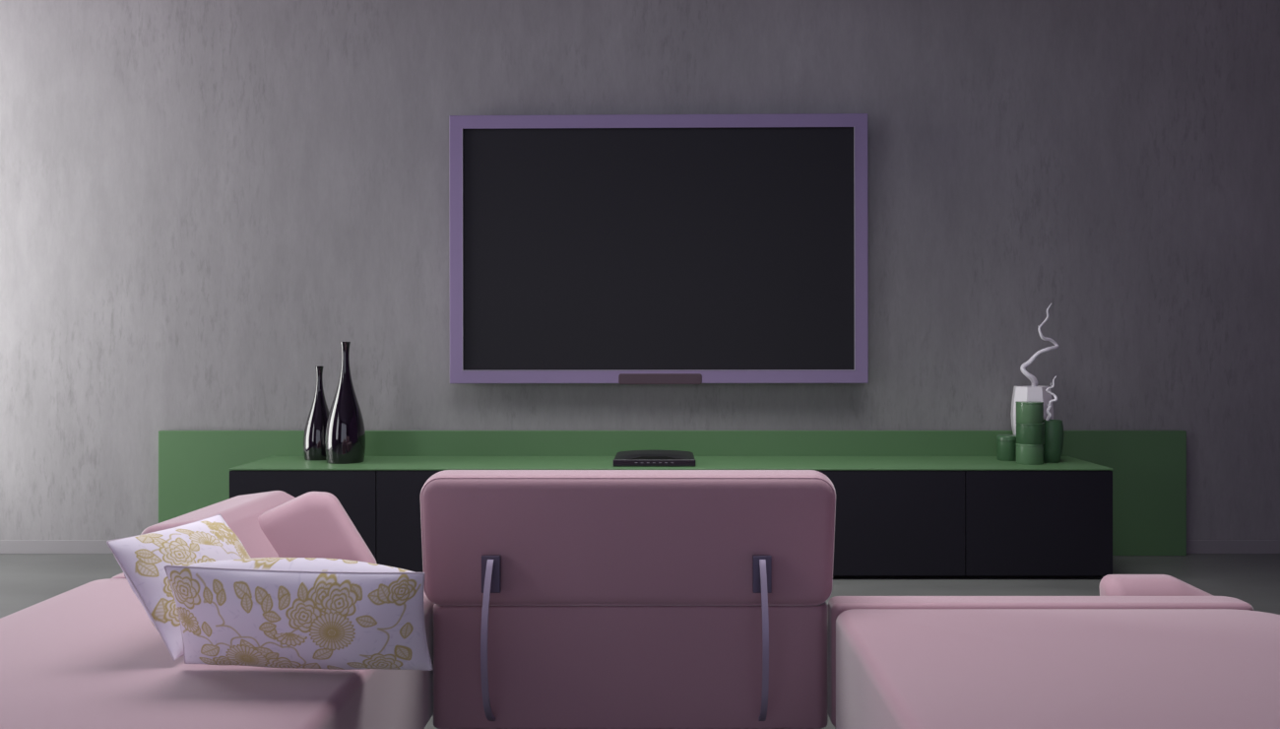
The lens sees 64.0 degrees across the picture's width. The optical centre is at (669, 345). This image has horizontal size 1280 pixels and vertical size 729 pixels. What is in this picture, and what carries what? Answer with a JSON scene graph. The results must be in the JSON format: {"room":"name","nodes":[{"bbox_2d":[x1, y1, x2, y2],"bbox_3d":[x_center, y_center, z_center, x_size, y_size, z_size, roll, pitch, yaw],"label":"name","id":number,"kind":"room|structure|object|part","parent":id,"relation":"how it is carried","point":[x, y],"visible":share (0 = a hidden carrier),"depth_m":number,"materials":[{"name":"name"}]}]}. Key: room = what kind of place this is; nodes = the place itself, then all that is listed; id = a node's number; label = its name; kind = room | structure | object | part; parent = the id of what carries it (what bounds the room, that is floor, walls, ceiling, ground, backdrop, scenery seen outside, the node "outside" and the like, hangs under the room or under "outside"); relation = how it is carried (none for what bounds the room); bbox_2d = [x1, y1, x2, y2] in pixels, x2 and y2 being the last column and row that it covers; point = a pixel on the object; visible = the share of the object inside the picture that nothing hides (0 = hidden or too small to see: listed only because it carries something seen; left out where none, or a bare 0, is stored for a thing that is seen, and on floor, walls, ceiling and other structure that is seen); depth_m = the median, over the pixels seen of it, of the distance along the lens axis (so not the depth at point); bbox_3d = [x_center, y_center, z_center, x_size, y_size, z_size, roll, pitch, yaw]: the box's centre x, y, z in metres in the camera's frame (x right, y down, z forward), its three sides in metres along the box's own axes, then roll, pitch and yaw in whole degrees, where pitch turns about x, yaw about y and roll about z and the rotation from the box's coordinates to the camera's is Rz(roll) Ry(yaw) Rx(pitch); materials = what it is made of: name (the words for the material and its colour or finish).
{"room":"living room","nodes":[
{"label":"living room","id":0,"kind":"room"},
{"bbox_2d":[0,0,1279,539],"bbox_3d":[0.290,-0.510,4.980,8.420,3.000,0.200,0,0,0],"label":"wall","id":1,"kind":"structure","parent":0,"point":[201,201],"depth_m":4.88,"materials":[{"name":"paint"}]},
{"bbox_2d":[0,539,1279,553],"bbox_3d":[0.290,0.958,4.878,8.020,0.064,0.005,0,0,0],"label":"baseboard","id":2,"kind":"structure","parent":1,"relation":"attached to","point":[6,545],"depth_m":4.88,"materials":[{"name":"paint"}]},
{"bbox_2d":[448,113,868,383],"bbox_3d":[-0.053,-0.451,4.822,1.955,1.260,0.085,0,0,1],"label":"television","id":3,"kind":"object","parent":1,"relation":"attached to","point":[585,248],"visible":1,"depth_m":4.79,"materials":[{"name":"purple metal"}]},
{"bbox_2d":[0,553,1279,728],"bbox_3d":[0.290,1.065,1.140,8.420,0.150,7.880,0,0,0],"label":"floor","id":4,"kind":"structure","parent":0,"point":[27,580],"depth_m":4.32,"materials":[{"name":"concrete"}]},
{"bbox_2d":[0,469,1279,728],"bbox_3d":[0.059,0.639,2.270,3.033,0.701,1.820,0,0,0],"label":"sectional sofa","id":5,"kind":"object","parent":4,"relation":"on","point":[553,599],"visible":0.76,"depth_m":2.30,"materials":[{"name":"fabric"}]},
{"bbox_2d":[106,513,251,660],"bbox_3d":[-0.940,0.470,2.054,0.157,0.223,0.382,0,0,7],"label":"throw pillow","id":6,"kind":"object","parent":5,"relation":"on","point":[142,558],"visible":0.55,"depth_m":1.92,"materials":[{"name":"white fabric"}]},
{"bbox_2d":[163,557,433,670],"bbox_3d":[-0.646,0.478,1.806,0.448,0.211,0.149,0,0,-3],"label":"throw pillow","id":7,"kind":"object","parent":5,"relation":"on","point":[293,612],"visible":1,"depth_m":1.75,"materials":[{"name":"white fabric"}]},
{"bbox_3d":[-0.399,0.659,2.251,0.014,0.369,0.111,0,0,0],"label":"bracket arm","id":8,"kind":"part","parent":5,"relation":"part of","materials":[{"name":"silver metal"}]},
{"bbox_3d":[-0.399,0.509,2.285,0.042,0.082,0.013,0,0,0],"label":"bracket plate","id":9,"kind":"part","parent":5,"relation":"part of","materials":[{"name":"grey metal"}]},
{"bbox_3d":[-0.094,0.442,2.386,0.954,0.305,0.178,0,0,0],"label":"backrest","id":10,"kind":"part","parent":5,"relation":"part of","materials":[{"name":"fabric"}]},
{"bbox_3d":[0.206,0.509,2.285,0.042,0.082,0.013,0,0,0],"label":"bracket plate","id":11,"kind":"part","parent":5,"relation":"part of","materials":[{"name":"grey metal"}]},
{"bbox_3d":[0.206,0.659,2.251,0.014,0.369,0.111,0,0,0],"label":"bracket arm","id":12,"kind":"part","parent":5,"relation":"part of","materials":[{"name":"silver metal"}]},
{"bbox_3d":[0.872,0.726,1.846,1.007,0.288,0.932,0,0,0],"label":"seat","id":13,"kind":"part","parent":5,"relation":"part of","materials":[{"name":"fabric"}]},
{"bbox_3d":[1.301,0.718,2.488,0.549,0.304,0.134,0,0,0],"label":"armrest","id":14,"kind":"part","parent":5,"relation":"part of","materials":[{"name":"fabric"}]},
{"bbox_2d":[228,455,1113,576],"bbox_3d":[0.006,0.754,4.577,3.744,0.471,0.493,0,0,0],"label":"media cabinet","id":15,"kind":"object","parent":4,"relation":"on","point":[896,516],"visible":0.47,"depth_m":4.33,"materials":[{"name":"paint"}]},
{"bbox_3d":[-1.554,0.751,4.343,0.620,0.442,0.020,0,0,0],"label":"drawer","id":16,"kind":"part","parent":15,"relation":"part of","materials":[{"name":"paint"}]},
{"bbox_2d":[303,366,329,459],"bbox_3d":[-1.606,0.306,4.697,0.142,0.426,0.142,0,0,0],"label":"bottle","id":17,"kind":"object","parent":15,"relation":"on","point":[316,422],"visible":0.77,"depth_m":4.65,"materials":[{"name":"black"}]},
{"bbox_2d":[324,341,365,463],"bbox_3d":[-1.448,0.251,4.576,0.173,0.537,0.173,0,0,0],"label":"bottle","id":18,"kind":"object","parent":15,"relation":"on","point":[345,435],"visible":1,"depth_m":4.52,"materials":[{"name":"black"}]},
{"bbox_3d":[-0.930,0.751,4.343,0.620,0.442,0.020,0,0,0],"label":"drawer","id":19,"kind":"part","parent":15,"relation":"part of","materials":[{"name":"paint"}]},
{"bbox_2d":[612,449,695,465],"bbox_3d":[-0.066,0.492,4.493,0.355,0.053,0.198,0,0,0],"label":"router","id":20,"kind":"object","parent":15,"relation":"on","point":[631,457],"visible":1,"depth_m":4.40,"materials":[{"name":"black plastic"}]},
{"bbox_3d":[0.942,0.751,4.343,0.620,0.442,0.020,0,0,0],"label":"drawer","id":21,"kind":"part","parent":15,"relation":"part of","materials":[{"name":"paint"}]},
{"bbox_2d":[996,434,1016,460],"bbox_3d":[1.541,0.463,4.662,0.102,0.113,0.102,0,0,0],"label":"canister","id":22,"kind":"object","parent":15,"relation":"on","point":[1005,443],"visible":0.9,"depth_m":4.62,"materials":[{"name":"green ceramic"}]},
{"bbox_3d":[1.541,0.417,4.662,0.102,0.023,0.102,0,0,0],"label":"lid","id":23,"kind":"part","parent":22,"relation":"part of","materials":[{"name":"green ceramic"}]},
{"bbox_2d":[1015,443,1043,464],"bbox_3d":[1.590,0.475,4.522,0.119,0.089,0.119,0,0,0],"label":"canister","id":24,"kind":"object","parent":15,"relation":"on","point":[1026,454],"visible":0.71,"depth_m":4.47,"materials":[{"name":"green ceramic"}]},
{"bbox_3d":[1.590,0.434,4.522,0.119,0.007,0.119,0,0,0],"label":"lid","id":25,"kind":"part","parent":24,"relation":"part of","materials":[{"name":"green ceramic"}]},
{"bbox_2d":[1016,422,1044,444],"bbox_3d":[1.593,0.385,4.522,0.123,0.091,0.123,0,0,0],"label":"canister","id":26,"kind":"object","parent":24,"relation":"on","point":[1026,433],"visible":0.85,"depth_m":4.47,"materials":[{"name":"green ceramic"}]},
{"bbox_2d":[1015,400,1043,423],"bbox_3d":[1.590,0.293,4.522,0.118,0.092,0.118,0,0,0],"label":"canister","id":27,"kind":"object","parent":26,"relation":"on","point":[1027,412],"visible":1,"depth_m":4.47,"materials":[{"name":"green ceramic"}]},
{"bbox_3d":[1.590,0.250,4.522,0.118,0.007,0.118,0,0,0],"label":"lid","id":28,"kind":"part","parent":27,"relation":"part of","materials":[{"name":"green ceramic"}]},
{"bbox_3d":[1.593,0.343,4.522,0.123,0.007,0.123,0,0,0],"label":"lid","id":29,"kind":"part","parent":26,"relation":"part of","materials":[{"name":"green ceramic"}]},
{"bbox_2d":[1010,384,1053,434],"bbox_3d":[1.672,0.352,4.725,0.177,0.333,0.177,0,0,-34],"label":"vase","id":30,"kind":"object","parent":15,"relation":"on","point":[1020,392],"visible":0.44,"depth_m":4.67,"materials":[{"name":"white ceramic"}]},
{"bbox_2d":[1020,303,1058,386],"bbox_3d":[1.710,0.140,4.726,0.179,0.674,0.050,0,0,0],"label":"branch","id":31,"kind":"object","parent":30,"relation":"in","point":[1034,356],"visible":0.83,"depth_m":4.72,"materials":[{"name":"white wood"}]},
{"bbox_3d":[1.566,0.751,4.343,0.620,0.442,0.020,0,0,0],"label":"drawer","id":32,"kind":"part","parent":15,"relation":"part of","materials":[{"name":"paint"}]},
{"bbox_2d":[1043,419,1063,462],"bbox_3d":[1.703,0.426,4.578,0.111,0.186,0.111,0,0,0],"label":"vase","id":33,"kind":"object","parent":15,"relation":"on","point":[1054,428],"visible":0.77,"depth_m":4.53,"materials":[{"name":"green ceramic"}]},
{"bbox_2d":[1045,375,1057,420],"bbox_3d":[1.708,0.298,4.578,0.051,0.328,0.026,0,0,0],"label":"twig","id":34,"kind":"object","parent":33,"relation":"in","point":[1050,405],"visible":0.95,"depth_m":4.57,"materials":[{"name":"white wood"}]},
{"bbox_2d":[158,430,1186,555],"bbox_3d":[0.013,0.696,4.848,4.846,0.589,0.045,0,0,0],"label":"panel","id":35,"kind":"object","parent":4,"relation":"on","point":[1149,472],"visible":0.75,"depth_m":4.82,"materials":[{"name":"green paint"}]}
]}

